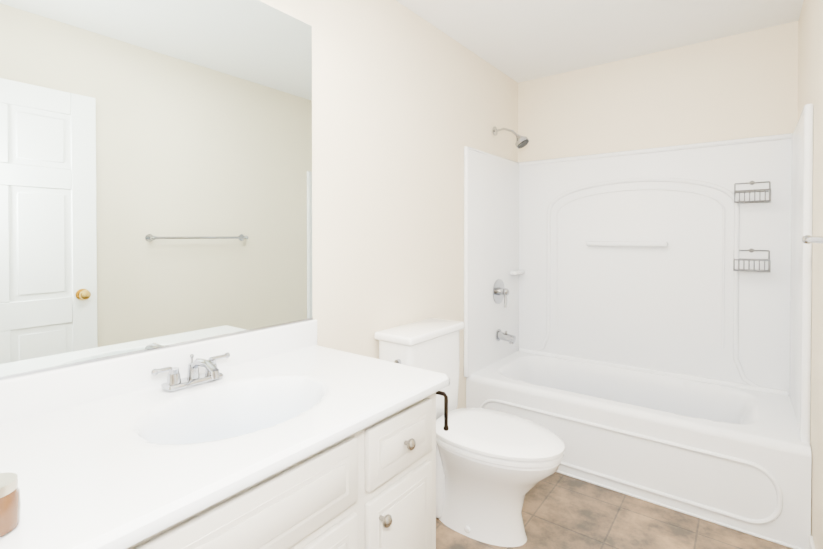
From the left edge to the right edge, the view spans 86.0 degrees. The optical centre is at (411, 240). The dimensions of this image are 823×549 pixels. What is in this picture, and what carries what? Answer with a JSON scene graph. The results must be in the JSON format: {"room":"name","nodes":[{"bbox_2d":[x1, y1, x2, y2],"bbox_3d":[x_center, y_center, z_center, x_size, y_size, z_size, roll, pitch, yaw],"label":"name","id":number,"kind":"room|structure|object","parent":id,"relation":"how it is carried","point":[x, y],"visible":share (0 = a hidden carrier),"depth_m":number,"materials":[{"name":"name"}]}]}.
{"room":"bathroom","nodes":[
{"label":"bathroom","id":0,"kind":"room"},
{"bbox_2d":[259,0,517,408],"bbox_3d":[-0.320,0.040,1.959,0.120,2.440,3.820,0,1,37],"label":"wall","id":1,"kind":"structure","parent":0,"point":[408,105],"depth_m":2.14,"materials":[{"name":"paint"}]},
{"bbox_2d":[0,0,312,379],"bbox_3d":[-0.725,-0.262,1.311,0.008,1.162,1.096,0,1,37],"label":"mirror","id":2,"kind":"object","parent":1,"relation":"attached to","point":[155,174],"visible":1,"depth_m":1.27,"materials":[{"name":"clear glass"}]},
{"bbox_2d":[396,0,803,82],"bbox_3d":[0.366,-1.225,1.427,1.840,0.100,3.820,0,1,37],"label":"ceiling","id":3,"kind":"structure","parent":0,"point":[518,41],"depth_m":2.43,"materials":[{"name":"paint"}]},
{"bbox_2d":[436,472,792,548],"bbox_3d":[0.366,1.315,1.455,1.840,0.100,3.820,0,1,37],"label":"floor","id":4,"kind":"structure","parent":0,"point":[561,511],"depth_m":1.95,"materials":[{"name":"tile"}]},
{"bbox_2d":[0,319,449,548],"bbox_3d":[-0.448,0.793,1.151,0.652,0.950,1.155,0,1,37],"label":"bathroom vanity","id":5,"kind":"object","parent":4,"relation":"on","point":[291,436],"visible":1,"depth_m":1.05,"materials":[{"name":"paint"}]},
{"bbox_2d":[0,472,20,537],"bbox_3d":[-0.610,0.387,0.641,0.064,0.072,0.064,0,1,37],"label":"jar","id":6,"kind":"object","parent":5,"relation":"on","point":[10,505],"visible":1,"depth_m":0.64,"materials":[{"name":"orange glass"}]},
{"bbox_2d":[374,318,564,546],"bbox_3d":[0.274,0.840,1.982,0.803,0.838,0.486,0,1,37],"label":"toilet","id":7,"kind":"object","parent":4,"relation":"on","point":[493,467],"visible":0.73,"depth_m":1.88,"materials":[{"name":"ceramic"}]},
{"bbox_2d":[464,104,813,548],"bbox_3d":[1.198,0.239,2.545,1.601,2.032,0.813,0,1,37],"label":"tub","id":8,"kind":"object","parent":4,"relation":"on","point":[638,324],"visible":0.98,"depth_m":2.62,"materials":[{"name":"white plastic"}]},
{"bbox_2d":[733,248,770,272],"bbox_3d":[1.882,0.105,2.442,0.162,0.126,0.107,0,1,37],"label":"caddy shelf","id":9,"kind":"object","parent":8,"relation":"attached to","point":[745,260],"depth_m":2.47,"materials":[{"name":"metal"}]},
{"bbox_2d":[734,181,770,202],"bbox_3d":[1.882,-0.275,2.438,0.162,0.126,0.107,0,1,37],"label":"caddy shelf","id":10,"kind":"object","parent":8,"relation":"attached to","point":[744,191],"depth_m":2.46,"materials":[{"name":"metal"}]},
{"bbox_2d":[518,21,798,161],"bbox_3d":[1.481,0.029,2.918,1.600,2.440,0.120,0,1,37],"label":"wall","id":11,"kind":"structure","parent":0,"point":[741,85],"depth_m":2.74,"materials":[{"name":"paint"}]},
{"bbox_2d":[798,0,822,548],"bbox_3d":[1.053,0.051,0.923,0.120,2.440,3.820,0,1,37],"label":"wall","id":12,"kind":"structure","parent":0,"point":[810,57],"depth_m":1.72,"materials":[{"name":"paint"}]},
{"bbox_2d":[809,535,814,548],"bbox_3d":[1.157,1.223,1.183,0.012,0.090,1.440,0,1,37],"label":"baseboard","id":13,"kind":"structure","parent":12,"relation":"attached to","point":[811,544],"depth_m":1.70,"materials":[{"name":"paint"}]},
{"bbox_2d":[801,235,822,243],"bbox_3d":[1.065,-0.001,1.107,0.081,0.048,0.678,0,1,37],"label":"towel rail","id":14,"kind":"object","parent":12,"relation":"attached to","point":[807,239],"visible":1,"depth_m":1.25,"materials":[{"name":"silver metal"}]}
]}

